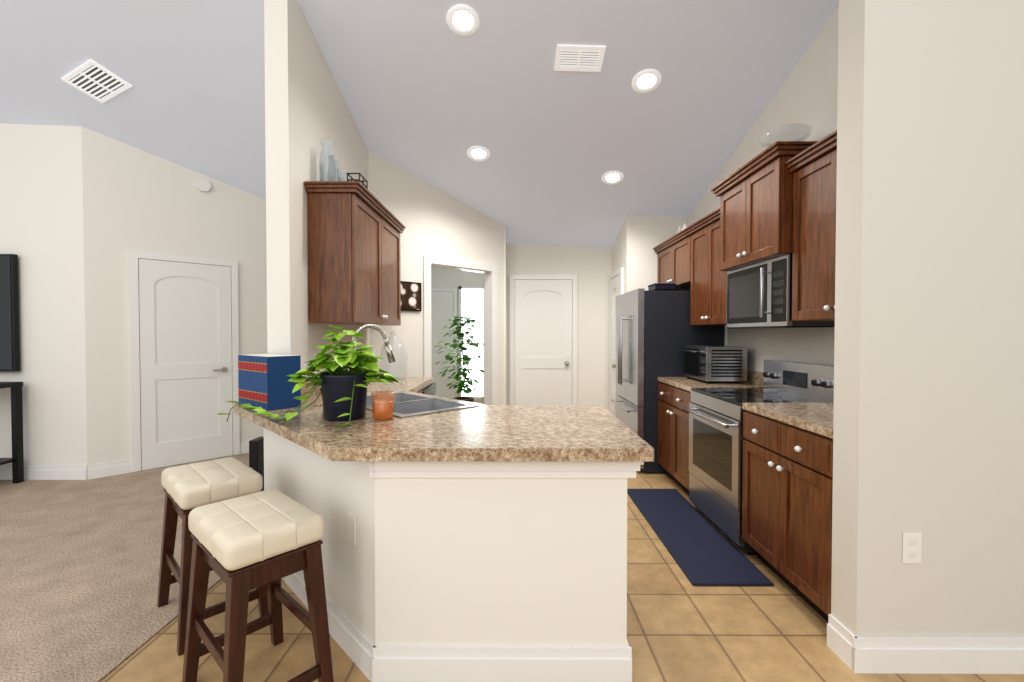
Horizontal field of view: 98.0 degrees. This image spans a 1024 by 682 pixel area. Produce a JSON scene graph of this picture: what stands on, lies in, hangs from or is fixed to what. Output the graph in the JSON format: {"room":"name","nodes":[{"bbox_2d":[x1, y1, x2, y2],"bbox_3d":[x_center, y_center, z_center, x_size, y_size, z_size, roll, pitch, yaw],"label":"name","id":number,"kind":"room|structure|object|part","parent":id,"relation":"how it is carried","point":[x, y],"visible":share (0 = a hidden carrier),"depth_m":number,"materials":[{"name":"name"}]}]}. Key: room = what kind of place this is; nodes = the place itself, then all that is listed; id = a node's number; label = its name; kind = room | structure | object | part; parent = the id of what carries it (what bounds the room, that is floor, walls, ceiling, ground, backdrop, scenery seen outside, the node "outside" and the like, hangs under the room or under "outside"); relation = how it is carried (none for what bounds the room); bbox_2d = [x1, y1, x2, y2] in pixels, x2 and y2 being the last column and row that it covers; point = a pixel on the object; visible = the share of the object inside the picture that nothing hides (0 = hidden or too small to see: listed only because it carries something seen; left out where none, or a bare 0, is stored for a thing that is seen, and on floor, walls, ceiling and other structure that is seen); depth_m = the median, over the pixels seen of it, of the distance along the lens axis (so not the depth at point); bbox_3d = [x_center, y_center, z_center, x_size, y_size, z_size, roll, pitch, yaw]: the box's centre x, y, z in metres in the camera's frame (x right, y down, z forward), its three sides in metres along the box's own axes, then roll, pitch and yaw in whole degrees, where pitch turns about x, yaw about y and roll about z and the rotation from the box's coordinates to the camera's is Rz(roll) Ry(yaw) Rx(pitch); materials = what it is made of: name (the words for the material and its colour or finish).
{"room":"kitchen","nodes":[
{"label":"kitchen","id":0,"kind":"room"},
{"bbox_2d":[0,124,87,477],"bbox_3d":[-6.412,-0.435,4.071,5.140,3.388,0.120,0,1,0],"label":"wall","id":1,"kind":"structure","parent":0,"point":[41,208],"depth_m":4.00,"materials":[{"name":"white paint"}]},
{"bbox_2d":[0,254,19,371],"bbox_3d":[-5.173,-0.249,3.974,1.520,1.040,0.066,0,1,0],"label":"wall-mounted tv","id":2,"kind":"object","parent":1,"relation":"attached to","point":[9,336],"visible":1,"depth_m":3.94,"materials":[{"name":"black plastic"}]},
{"bbox_2d":[0,453,248,681],"bbox_3d":[-5.283,1.324,1.546,7.420,0.058,13.000,0,1,0],"label":"floor","id":3,"kind":"structure","parent":0,"point":[79,569],"depth_m":2.44,"materials":[{"name":"beige carpet"}]},
{"bbox_2d":[0,382,23,482],"bbox_3d":[-4.964,0.811,3.751,1.240,0.892,0.430,0,1,0],"label":"console table","id":4,"kind":"object","parent":3,"relation":"on","point":[17,459],"visible":1,"depth_m":3.91,"materials":[{"name":"black wood"}]},
{"bbox_2d":[249,437,263,491],"bbox_3d":[-1.757,0.972,3.090,0.060,0.592,0.130,0,1,0],"label":"speaker","id":5,"kind":"object","parent":3,"relation":"on","point":[256,454],"depth_m":3.03,"materials":[{"name":"black plastic"}]},
{"bbox_2d":[82,127,266,464],"bbox_3d":[-2.901,-0.362,5.020,2.772,3.208,0.120,-1,1,-45],"label":"wall","id":6,"kind":"structure","parent":0,"point":[136,199],"depth_m":4.22,"materials":[{"name":"white paint"}]},
{"bbox_2d":[129,251,239,471],"bbox_3d":[-3.294,0.191,4.530,0.653,2.096,0.653,0,1,0],"label":"door","id":7,"kind":"structure","parent":6,"relation":"in","point":[184,328],"depth_m":4.49,"materials":[{"name":"white wood"}]},
{"bbox_2d":[196,178,210,191],"bbox_3d":[-3.190,-1.611,4.600,0.130,0.130,0.033,-1,1,-45],"label":"smoke detector","id":8,"kind":"object","parent":6,"relation":"attached to","point":[203,185],"visible":0.94,"depth_m":4.59,"materials":[{"name":"white plastic"}]},
{"bbox_2d":[240,441,248,453],"bbox_3d":[-2.425,1.168,5.420,1.123,0.135,1.123,0,1,0],"label":"baseboard","id":9,"kind":"structure","parent":6,"relation":"attached to","point":[244,446],"depth_m":4.90,"materials":[{"name":"white"}]},
{"bbox_2d":[264,428,367,637],"bbox_3d":[-0.980,0.856,2.295,1.020,0.868,0.890,0,1,0],"label":"wall","id":10,"kind":"structure","parent":0,"point":[331,489],"depth_m":1.96,"materials":[{"name":"white paint"}]},
{"bbox_2d":[347,512,355,544],"bbox_3d":[-0.659,0.771,1.828,0.005,0.115,0.070,-1,1,-45],"label":"outlet","id":11,"kind":"object","parent":10,"relation":"attached to","point":[351,528],"visible":1,"depth_m":1.82,"materials":[{"name":"white plastic"}]},
{"bbox_2d":[282,461,643,681],"bbox_3d":[-0.512,0.859,2.158,2.006,0.868,1.017,0,1,0],"label":"trim","id":12,"kind":"structure","parent":10,"relation":"attached to","point":[369,659],"depth_m":1.69,"materials":[{"name":"white wood"}]},
{"bbox_2d":[264,0,368,377],"bbox_3d":[-1.415,-0.478,3.548,0.140,3.493,1.700,0,1,0],"label":"wall","id":13,"kind":"structure","parent":0,"point":[307,111],"depth_m":2.77,"materials":[{"name":"white paint"}]},
{"bbox_2d":[304,181,405,325],"bbox_3d":[-1.161,-0.586,3.495,0.358,0.910,1.240,0,1,0],"label":"upper cabinet","id":14,"kind":"object","parent":13,"relation":"attached to","point":[356,229],"visible":1,"depth_m":2.93,"materials":[{"name":"brown wood"}]},
{"bbox_2d":[319,139,338,180],"bbox_3d":[-1.247,-1.188,3.005,0.103,0.310,0.103,0,1,-12],"label":"glass","id":15,"kind":"object","parent":14,"relation":"on","point":[333,173],"depth_m":3.02,"materials":[{"name":"white"}]},
{"bbox_2d":[338,157,343,180],"bbox_3d":[-1.257,-1.166,3.145,0.093,0.260,0.093,0,1,-12],"label":"glass","id":16,"kind":"object","parent":14,"relation":"on","point":[340,175],"depth_m":3.25,"materials":[{"name":"white"}]},
{"bbox_2d":[347,173,367,188],"bbox_3d":[-1.113,-1.109,3.206,0.094,0.145,0.169,0,1,0],"label":"wire basket","id":17,"kind":"object","parent":14,"relation":"on","point":[362,182],"visible":0.4,"depth_m":3.14,"materials":[{"name":"black metal"}]},
{"bbox_2d":[0,0,838,247],"bbox_3d":[-2.243,-2.886,1.460,13.500,3.699,13.000,0,1,0],"label":"ceiling","id":18,"kind":"structure","parent":0,"point":[430,96],"depth_m":3.43,"materials":[{"name":"white paint"}]},
{"bbox_2d":[61,59,131,102],"bbox_3d":[-3.245,-2.020,3.478,0.445,0.117,0.254,0,1,24],"label":"ceiling vent","id":19,"kind":"object","parent":18,"relation":"in","point":[95,80],"visible":1,"depth_m":3.47,"materials":[{"name":"white metal"}]},
{"bbox_2d":[447,4,478,35],"bbox_3d":[-0.317,-2.076,2.885,0.210,0.064,0.204,0,1,0],"label":"recessed light","id":20,"kind":"object","parent":18,"relation":"in","point":[462,20],"visible":1,"depth_m":2.88,"materials":[{"name":"white plastic"}]},
{"bbox_2d":[467,146,489,160],"bbox_3d":[-0.312,-1.741,4.141,0.210,0.064,0.204,0,1,0],"label":"recessed light","id":21,"kind":"object","parent":18,"relation":"in","point":[477,153],"visible":1,"depth_m":4.14,"materials":[{"name":"white plastic"}]},
{"bbox_2d":[555,44,605,71],"bbox_3d":[0.474,-1.981,3.122,0.332,0.078,0.196,0,1,0],"label":"ceiling vent","id":22,"kind":"object","parent":18,"relation":"in","point":[585,58],"visible":1,"depth_m":3.12,"materials":[{"name":"white metal"}]},
{"bbox_2d":[602,171,623,183],"bbox_3d":[0.999,-1.620,4.417,0.210,0.064,0.204,0,1,0],"label":"recessed light","id":23,"kind":"object","parent":18,"relation":"in","point":[612,177],"visible":1,"depth_m":4.41,"materials":[{"name":"white plastic"}]},
{"bbox_2d":[632,69,660,92],"bbox_3d":[0.994,-1.920,3.292,0.210,0.064,0.204,0,1,0],"label":"recessed light","id":24,"kind":"object","parent":18,"relation":"in","point":[646,81],"visible":1,"depth_m":3.29,"materials":[{"name":"white plastic"}]},
{"bbox_2d":[368,151,503,404],"bbox_3d":[-0.752,-0.288,4.851,1.780,3.066,0.120,-1,1,-45],"label":"wall","id":25,"kind":"structure","parent":0,"point":[401,195],"depth_m":4.58,"materials":[{"name":"white paint"}]},
{"bbox_2d":[401,281,420,310],"bbox_3d":[-1.119,-0.446,4.380,0.520,0.290,0.024,-1,1,-45],"label":"picture frame","id":26,"kind":"object","parent":25,"relation":"attached to","point":[410,296],"visible":0.29,"depth_m":4.46,"materials":[{"name":"black plastic"}]},
{"bbox_2d":[423,255,497,404],"bbox_3d":[-0.590,0.175,5.008,1.030,2.135,0.147,-1,1,-45],"label":"door frame","id":27,"kind":"structure","parent":25,"relation":"attached to","point":[489,271],"depth_m":5.26,"materials":[{"name":"white wood"}]},
{"bbox_2d":[431,267,483,403],"bbox_3d":[-1.027,-0.103,7.664,1.920,2.599,0.120,0,1,0],"label":"wall","id":28,"kind":"structure","parent":0,"point":[444,278],"depth_m":7.59,"materials":[{"name":"white paint"}]},
{"bbox_2d":[431,288,457,398],"bbox_3d":[-1.377,0.146,7.554,0.892,2.096,0.108,0,1,0],"label":"door","id":29,"kind":"structure","parent":28,"relation":"in","point":[443,306],"depth_m":7.58,"materials":[{"name":"white"}]},
{"bbox_2d":[459,286,483,399],"bbox_3d":[-0.582,0.073,7.569,0.650,2.150,0.067,0,1,0],"label":"window","id":30,"kind":"structure","parent":28,"relation":"in","point":[471,301],"depth_m":7.58,"materials":[{"name":"white glass"}]},
{"bbox_2d":[368,476,626,646],"bbox_3d":[-0.042,0.865,1.756,0.960,0.868,0.120,0,1,0],"label":"wall","id":31,"kind":"structure","parent":0,"point":[482,562],"depth_m":1.70,"materials":[{"name":"white paint"}]},
{"bbox_2d":[504,225,505,404],"bbox_3d":[-0.137,-0.120,6.509,0.130,2.674,2.181,0,1,0],"label":"wall","id":32,"kind":"structure","parent":0,"point":[504,314],"depth_m":5.41,"materials":[{"name":"white paint"}]},
{"bbox_2d":[506,245,611,410],"bbox_3d":[0.561,-0.042,5.958,1.530,2.537,0.120,0,1,0],"label":"wall","id":33,"kind":"structure","parent":0,"point":[590,268],"depth_m":5.89,"materials":[{"name":"white paint"}]},
{"bbox_2d":[509,275,576,404],"bbox_3d":[0.411,0.176,5.846,0.892,2.096,0.108,0,1,0],"label":"door","id":34,"kind":"structure","parent":33,"relation":"in","point":[542,339],"depth_m":5.88,"materials":[{"name":"white wood"}]},
{"bbox_2d":[100,469,1023,681],"bbox_3d":[1.466,1.329,1.517,6.080,0.050,13.000,0,1,0],"label":"floor","id":35,"kind":"structure","parent":0,"point":[681,627],"depth_m":1.93,"materials":[{"name":"beige tile"}]},
{"bbox_2d":[157,457,268,655],"bbox_3d":[-1.431,0.954,2.123,0.494,0.678,0.354,1,1,43],"label":"stool","id":36,"kind":"object","parent":35,"relation":"on","point":[188,488],"visible":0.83,"depth_m":2.02,"materials":[{"name":"brown wood"}]},
{"bbox_3d":[-1.431,0.664,2.118,0.456,0.098,0.320,1,1,43],"label":"seat","id":37,"kind":"part","parent":36,"relation":"part of","materials":[{"name":"beige leather"}]},
{"bbox_2d":[182,489,333,681],"bbox_3d":[-0.943,0.963,1.641,0.494,0.678,0.354,1,1,41],"label":"stool","id":38,"kind":"object","parent":35,"relation":"on","point":[243,546],"visible":1,"depth_m":1.57,"materials":[{"name":"brown wood"}]},
{"bbox_3d":[-0.943,0.672,1.636,0.456,0.098,0.320,1,1,41],"label":"seat","id":39,"kind":"part","parent":38,"relation":"part of","materials":[{"name":"beige leather"}]},
{"bbox_2d":[232,377,491,460],"bbox_3d":[-0.732,0.770,2.892,1.230,1.019,2.589,0,1,0],"label":"countertop","id":40,"kind":"structure","parent":35,"relation":"on","point":[458,434],"depth_m":1.88,"materials":[{"name":"stone"}]},
{"bbox_2d":[238,354,300,410],"bbox_3d":[-1.378,0.223,2.524,0.357,0.285,0.180,1,1,37],"label":"books","id":41,"kind":"object","parent":40,"relation":"on","point":[264,383],"visible":0.96,"depth_m":2.42,"materials":[{"name":"blue paper"}]},
{"bbox_2d":[217,325,400,428],"bbox_3d":[-1.096,0.193,2.171,1.095,0.538,0.689,0,1,0],"label":"pothos plant","id":42,"kind":"object","parent":40,"relation":"on","point":[344,395],"visible":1,"depth_m":2.09,"materials":[{"name":"green plant"}]},
{"bbox_2d":[351,324,395,370],"bbox_3d":[-0.775,0.136,2.456,0.213,0.461,0.243,0,1,0],"label":"faucet","id":43,"kind":"object","parent":40,"relation":"on","point":[389,353],"visible":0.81,"depth_m":2.51,"materials":[{"name":"silver metal"}]},
{"bbox_2d":[371,390,394,420],"bbox_3d":[-0.616,0.307,2.128,0.108,0.130,0.108,0,1,0],"label":"glass candle","id":44,"kind":"object","parent":40,"relation":"on","point":[383,402],"visible":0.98,"depth_m":2.09,"materials":[{"name":"orange glass"}]},
{"bbox_2d":[379,331,406,379],"bbox_3d":[-1.063,0.125,3.987,0.244,0.430,0.244,0,1,0],"label":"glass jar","id":45,"kind":"object","parent":40,"relation":"on","point":[405,376],"visible":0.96,"depth_m":3.98,"materials":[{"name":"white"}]},
{"bbox_2d":[366,392,479,417],"bbox_3d":[-0.639,0.454,2.611,0.500,0.191,0.800,-1,1,-45],"label":"sink","id":46,"kind":"object","parent":40,"relation":"in","point":[406,404],"visible":0.27,"depth_m":2.66,"materials":[{"name":"silver metal"}]},
{"bbox_2d":[420,383,439,396],"bbox_3d":[-0.992,0.829,3.889,0.666,0.866,0.595,0,1,0],"label":"dishwasher","id":47,"kind":"object","parent":35,"relation":"on","point":[430,389],"visible":0.08,"depth_m":3.91,"materials":[{"name":"silver metal"}]},
{"bbox_2d":[433,316,483,401],"bbox_3d":[-0.746,0.413,6.881,0.924,1.593,0.907,0,1,0],"label":"ficus plant","id":48,"kind":"object","parent":35,"relation":"on","point":[466,360],"visible":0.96,"depth_m":6.77,"materials":[{"name":"green plant"}]},
{"bbox_2d":[484,405,653,461],"bbox_3d":[-0.106,0.834,2.091,1.229,0.919,0.990,0,1,0],"label":"countertop","id":49,"kind":"structure","parent":35,"relation":"on","point":[547,433],"depth_m":1.77,"materials":[{"name":"stone"}]},
{"bbox_2d":[611,288,723,472],"bbox_3d":[1.554,0.374,4.641,0.883,1.750,0.910,0,1,0],"label":"fridge","id":50,"kind":"object","parent":35,"relation":"on","point":[656,331],"visible":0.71,"depth_m":4.19,"materials":[{"name":"grey metal"}]},
{"bbox_2d":[648,283,676,290],"bbox_3d":[1.479,-0.528,4.395,0.210,0.060,0.230,0,1,0],"label":"container","id":51,"kind":"object","parent":50,"relation":"on","point":[662,287],"visible":0.88,"depth_m":4.29,"materials":[{"name":"blue"}]},
{"bbox_2d":[627,489,773,585],"bbox_3d":[1.167,1.269,3.053,0.428,0.016,1.430,0,1,0],"label":"mat","id":52,"kind":"object","parent":35,"relation":"on","point":[702,549],"visible":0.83,"depth_m":2.78,"materials":[{"name":"blue fabric"}]},
{"bbox_2d":[658,370,762,493],"bbox_3d":[1.659,0.754,3.797,0.664,1.020,0.789,0,1,0],"label":"base cabinet","id":53,"kind":"object","parent":35,"relation":"on","point":[674,394],"visible":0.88,"depth_m":3.73,"materials":[{"name":"brown wood"}]},
{"bbox_2d":[681,345,746,382],"bbox_3d":[1.720,0.193,3.841,0.373,0.300,0.472,0,1,0],"label":"toaster oven","id":54,"kind":"object","parent":53,"relation":"on","point":[708,363],"visible":1,"depth_m":3.61,"materials":[{"name":"silver metal"}]},
{"bbox_2d":[684,360,833,554],"bbox_3d":[1.639,0.712,3.021,0.698,1.130,0.754,0,1,0],"label":"range","id":55,"kind":"object","parent":35,"relation":"on","point":[716,437],"visible":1,"depth_m":2.93,"materials":[{"name":"silver metal"}]},
{"bbox_2d":[742,403,833,621],"bbox_3d":[1.653,0.781,2.266,0.664,1.020,0.749,0,1,0],"label":"base cabinet","id":56,"kind":"object","parent":35,"relation":"on","point":[787,480],"visible":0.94,"depth_m":2.20,"materials":[{"name":"brown wood"}]},
{"bbox_2d":[612,215,687,292],"bbox_3d":[1.719,-0.122,5.554,0.810,2.710,0.915,0,1,0],"label":"wall","id":57,"kind":"structure","parent":0,"point":[639,238],"depth_m":5.08,"materials":[{"name":"white paint"}]},
{"bbox_2d":[609,268,623,416],"bbox_3d":[1.258,0.181,5.549,0.108,2.096,0.632,0,1,0],"label":"pantry door","id":58,"kind":"structure","parent":57,"relation":"in","point":[616,288],"depth_m":5.68,"materials":[{"name":"white wood"}]},
{"bbox_2d":[688,6,838,371],"bbox_3d":[2.055,-0.533,3.472,0.120,3.605,3.220,0,1,0],"label":"wall","id":59,"kind":"structure","parent":0,"point":[807,93],"depth_m":3.12,"materials":[{"name":"white paint"}]},
{"bbox_2d":[653,229,690,290],"bbox_3d":[1.800,-0.805,4.598,0.391,0.490,0.951,0,1,0],"label":"upper cabinet","id":60,"kind":"object","parent":59,"relation":"attached to","point":[674,259],"visible":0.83,"depth_m":4.53,"materials":[{"name":"brown wood"}]},
{"bbox_2d":[678,224,687,232],"bbox_3d":[1.821,-1.137,4.673,0.100,0.170,0.097,0,1,0],"label":"vase","id":61,"kind":"object","parent":60,"relation":"on","point":[680,228],"depth_m":4.84,"materials":[{"name":"white ceramic"}]},
{"bbox_2d":[685,207,727,325],"bbox_3d":[1.796,-0.586,3.752,0.391,0.900,0.742,0,1,0],"label":"upper cabinet","id":62,"kind":"object","parent":59,"relation":"attached to","point":[708,297],"visible":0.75,"depth_m":3.76,"materials":[{"name":"brown wood"}]},
{"bbox_2d":[711,141,817,270],"bbox_3d":[1.755,-0.840,2.993,0.466,0.635,0.858,0,1,0],"label":"upper cabinet","id":63,"kind":"object","parent":59,"relation":"attached to","point":[755,194],"visible":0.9,"depth_m":2.84,"materials":[{"name":"brown wood"}]},
{"bbox_2d":[727,254,834,327],"bbox_3d":[1.783,-0.304,3.002,0.411,0.431,0.750,0,1,0],"label":"microwave","id":64,"kind":"object","parent":63,"relation":"attached to","point":[759,294],"visible":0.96,"depth_m":2.83,"materials":[{"name":"silver metal"}]},
{"bbox_2d":[759,123,812,147],"bbox_3d":[1.793,-1.257,2.921,0.300,0.200,0.300,0,1,0],"label":"glass bowl","id":65,"kind":"object","parent":63,"relation":"on","point":[767,138],"visible":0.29,"depth_m":2.83,"materials":[{"name":"white"}]},
{"bbox_2d":[784,130,836,320],"bbox_3d":[1.789,-0.574,2.244,0.391,0.930,0.742,0,1,0],"label":"upper cabinet","id":66,"kind":"object","parent":59,"relation":"attached to","point":[813,168],"visible":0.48,"depth_m":2.43,"materials":[{"name":"brown wood"}]},
{"bbox_2d":[831,0,1023,636],"bbox_3d":[2.933,-0.535,1.788,3.150,3.667,0.140,0,1,0],"label":"wall","id":67,"kind":"structure","parent":0,"point":[928,430],"depth_m":1.74,"materials":[{"name":"white paint"}]},
{"bbox_2d":[902,532,921,562],"bbox_3d":[1.568,0.810,1.743,0.070,0.120,0.007,0,1,0],"label":"outlet","id":68,"kind":"object","parent":67,"relation":"attached to","point":[912,545],"visible":1,"depth_m":1.74,"materials":[{"name":"white plastic"}]},
{"bbox_2d":[844,629,1023,673],"bbox_3d":[2.925,1.232,1.740,3.167,0.135,0.016,0,1,0],"label":"baseboard","id":69,"kind":"structure","parent":67,"relation":"attached to","point":[933,655],"depth_m":1.74,"materials":[{"name":"white wood"}]}
]}

